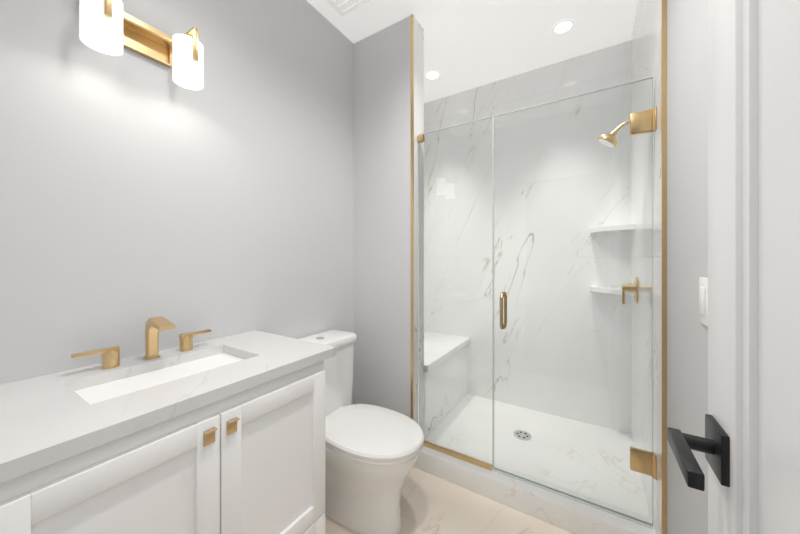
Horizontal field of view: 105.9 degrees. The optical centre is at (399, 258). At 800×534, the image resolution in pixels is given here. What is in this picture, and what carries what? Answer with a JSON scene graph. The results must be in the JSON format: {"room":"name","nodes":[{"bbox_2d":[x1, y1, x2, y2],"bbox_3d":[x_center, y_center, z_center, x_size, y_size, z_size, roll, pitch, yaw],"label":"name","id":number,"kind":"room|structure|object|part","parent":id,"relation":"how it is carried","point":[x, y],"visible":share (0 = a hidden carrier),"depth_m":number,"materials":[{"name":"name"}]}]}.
{"room":"bathroom","nodes":[
{"label":"bathroom","id":0,"kind":"room"},
{"bbox_2d":[0,0,353,404],"bbox_3d":[-0.557,-0.110,1.754,0.100,2.700,2.885,0,0,32],"label":"wall","id":1,"kind":"structure","parent":0,"point":[137,191],"depth_m":1.16,"materials":[{"name":"grey paint"}]},
{"bbox_2d":[79,0,203,89],"bbox_3d":[-0.856,-0.738,1.019,0.172,0.195,0.324,0,0,32],"label":"sconce","id":2,"kind":"object","parent":1,"relation":"attached to","point":[109,27],"visible":1,"depth_m":1.05,"materials":[{"name":"white glass"}]},
{"bbox_2d":[354,15,410,417],"bbox_3d":[-0.088,-0.110,1.983,0.452,2.700,0.130,0,0,32],"label":"wall","id":3,"kind":"structure","parent":0,"point":[382,214],"depth_m":1.92,"materials":[{"name":"grey paint"}]},
{"bbox_2d":[411,14,413,419],"bbox_3d":[0.074,-0.110,1.810,0.014,2.700,0.014,0,0,32],"label":"trim","id":4,"kind":"structure","parent":3,"relation":"attached to","point":[412,216],"depth_m":1.80,"materials":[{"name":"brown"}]},
{"bbox_2d":[414,16,422,429],"bbox_3d":[0.111,-0.165,1.866,0.010,2.590,0.118,0,0,32],"label":"tiled wall","id":5,"kind":"structure","parent":3,"relation":"attached to","point":[418,78],"depth_m":1.85,"materials":[{"name":"stone"}]},
{"bbox_2d":[325,467,572,533],"bbox_3d":[0.164,1.290,1.304,1.800,0.100,2.885,0,0,32],"label":"floor","id":6,"kind":"structure","parent":0,"point":[430,503],"depth_m":1.47,"materials":[{"name":"tile"}]},
{"bbox_2d":[0,316,335,533],"bbox_3d":[-0.688,0.718,0.944,0.535,1.044,0.843,0,0,32],"label":"bathroom vanity","id":7,"kind":"object","parent":6,"relation":"on","point":[224,435],"visible":1,"depth_m":0.79,"materials":[{"name":"white paint"}]},
{"bbox_2d":[71,316,211,369],"bbox_3d":[-0.811,0.268,1.014,0.148,0.144,0.380,0,0,32],"label":"faucet","id":8,"kind":"object","parent":7,"relation":"on","point":[110,355],"depth_m":1.02,"materials":[{"name":"gold metal"}]},
{"bbox_2d":[299,330,423,533],"bbox_3d":[-0.222,0.833,1.501,0.725,0.814,0.424,0,0,32],"label":"toilet","id":9,"kind":"object","parent":6,"relation":"on","point":[372,453],"visible":0.79,"depth_m":1.37,"materials":[{"name":"white ceramic"}]},
{"bbox_3d":[-0.142,0.820,1.451,0.536,0.049,0.386,0,0,32],"label":"seat","id":10,"kind":"part","parent":9,"relation":"part of","materials":[{"name":"white plastic"}]},
{"bbox_2d":[414,394,655,533],"bbox_3d":[0.803,1.185,1.911,1.136,0.110,0.953,0,0,32],"label":"shower base","id":11,"kind":"object","parent":6,"relation":"on","point":[565,513],"visible":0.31,"depth_m":1.70,"materials":[{"name":"stone"}]},
{"bbox_2d":[424,331,469,438],"bbox_3d":[0.187,0.920,2.380,0.475,0.490,0.811,0,0,32],"label":"shower bench","id":12,"kind":"object","parent":11,"relation":"on","point":[442,354],"depth_m":2.23,"materials":[{"name":"stone"}]},
{"bbox_2d":[417,116,492,470],"bbox_3d":[0.305,0.183,1.737,0.456,1.893,0.026,0,0,32],"label":"glass","id":13,"kind":"object","parent":11,"relation":"on","point":[442,449],"visible":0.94,"depth_m":1.73,"materials":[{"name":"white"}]},
{"bbox_2d":[514,430,530,439],"bbox_3d":[0.808,1.163,1.995,0.110,0.004,0.110,0,0,32],"label":"shower drain","id":14,"kind":"object","parent":11,"relation":"in","point":[517,433],"depth_m":1.99,"materials":[{"name":"silver metal"}]},
{"bbox_2d":[307,0,637,102],"bbox_3d":[0.164,-1.510,1.304,1.800,0.100,2.885,0,0,32],"label":"ceiling","id":15,"kind":"structure","parent":0,"point":[469,44],"depth_m":1.93,"materials":[{"name":"white paint"}]},
{"bbox_2d":[326,0,370,15],"bbox_3d":[-0.299,-1.452,1.602,0.300,0.016,0.300,0,0,32],"label":"ceiling vent","id":16,"kind":"object","parent":15,"relation":"in","point":[342,7],"visible":1,"depth_m":1.72,"materials":[{"name":"white plastic"}]},
{"bbox_2d":[425,70,439,79],"bbox_3d":[0.258,-1.458,2.398,0.124,0.004,0.124,0,0,32],"label":"recessed light","id":17,"kind":"object","parent":15,"relation":"in","point":[432,75],"visible":1,"depth_m":2.40,"materials":[{"name":"white"}]},
{"bbox_2d":[552,19,574,34],"bbox_3d":[1.026,-1.458,1.900,0.124,0.004,0.124,0,0,32],"label":"recessed light","id":18,"kind":"object","parent":15,"relation":"in","point":[563,26],"visible":1,"depth_m":1.89,"materials":[{"name":"white"}]},
{"bbox_2d":[667,0,707,533],"bbox_3d":[0.885,-0.110,0.853,0.100,2.700,2.885,0,0,32],"label":"wall","id":19,"kind":"structure","parent":0,"point":[687,207],"depth_m":0.91,"materials":[{"name":"grey paint"}]},
{"bbox_2d":[631,0,660,533],"bbox_3d":[1.271,-0.110,1.578,0.012,2.700,1.023,0,0,32],"label":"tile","id":20,"kind":"structure","parent":19,"relation":"attached to","point":[646,48],"depth_m":1.46,"materials":[{"name":"tile"}]},
{"bbox_2d":[493,76,653,528],"bbox_3d":[0.780,0.182,1.441,0.662,1.891,0.105,0,0,32],"label":"shower glass door","id":21,"kind":"structure","parent":20,"relation":"attached to","point":[571,496],"depth_m":1.41,"materials":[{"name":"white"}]},
{"bbox_3d":[0.544,0.270,1.588,0.026,0.196,0.105,0,0,32],"label":"handle","id":22,"kind":"part","parent":21,"relation":"part of","materials":[{"name":"gold metal"}]},
{"bbox_2d":[630,107,656,479],"bbox_3d":[1.027,0.140,1.277,0.086,1.530,0.044,0,0,32],"label":"shower glass door hinges","id":23,"kind":"object","parent":21,"relation":"attached to","point":[642,461],"visible":0.98,"depth_m":1.27,"materials":[{"name":"gold metal"}]},
{"bbox_2d":[597,120,629,147],"bbox_3d":[1.177,-0.681,1.623,0.196,0.154,0.104,0,0,32],"label":"shower head","id":24,"kind":"object","parent":20,"relation":"attached to","point":[612,136],"depth_m":1.62},
{"bbox_2d":[622,277,637,303],"bbox_3d":[1.336,0.185,1.759,0.070,0.160,0.090,0,0,32],"label":"shower valve","id":25,"kind":"object","parent":20,"relation":"attached to","point":[632,287],"depth_m":1.74,"materials":[{"name":"gold metal"}]},
{"bbox_2d":[661,0,666,533],"bbox_3d":[0.996,-0.110,1.139,0.015,2.700,0.012,0,0,32],"label":"trim","id":26,"kind":"structure","parent":19,"relation":"attached to","point":[663,266],"depth_m":1.14,"materials":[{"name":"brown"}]},
{"bbox_2d":[699,277,707,325],"bbox_3d":[0.757,0.105,0.753,0.010,0.116,0.072,0,0,32],"label":"switch plate","id":27,"kind":"object","parent":19,"relation":"attached to","point":[703,300],"visible":0.81,"depth_m":0.75,"materials":[{"name":"white plastic"}]},
{"bbox_3d":[0.902,-0.110,2.485,1.600,2.700,0.100,0,0,32],"label":"wall","id":28,"kind":"structure","parent":0,"visible":0},
{"bbox_2d":[424,40,630,433],"bbox_3d":[0.872,-0.147,2.437,1.600,2.625,0.012,0,0,32],"label":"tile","id":29,"kind":"structure","parent":28,"relation":"attached to","point":[607,67],"depth_m":2.31,"materials":[{"name":"stone"}]},
{"bbox_2d":[590,286,633,294],"bbox_3d":[1.379,0.205,1.978,0.230,0.030,0.230,0,0,32],"label":"shower shelf","id":30,"kind":"object","parent":28,"relation":"attached to","point":[605,289],"depth_m":1.95,"materials":[{"name":"white stone"}]},
{"bbox_2d":[590,224,634,233],"bbox_3d":[1.379,-0.195,1.978,0.230,0.030,0.230,0,0,32],"label":"shower shelf","id":31,"kind":"object","parent":28,"relation":"attached to","point":[607,228],"depth_m":1.92,"materials":[{"name":"white stone"}]},
{"bbox_3d":[-0.574,-0.110,0.123,1.600,2.700,0.100,0,0,32],"label":"wall","id":32,"kind":"structure","parent":0,"visible":0},
{"bbox_2d":[708,0,799,533],"bbox_3d":[0.274,0.214,0.118,0.040,2.028,0.760,0,0,32],"label":"door","id":33,"kind":"structure","parent":32,"relation":"in","point":[754,228],"depth_m":0.34,"materials":[{"name":"white paint"}]},
{"bbox_2d":[667,414,729,490],"bbox_3d":[0.430,0.255,0.367,0.146,0.064,0.130,0,0,32],"label":"door handle","id":34,"kind":"object","parent":33,"relation":"attached to","point":[713,445],"depth_m":0.39,"materials":[{"name":"black metal"}]}
]}

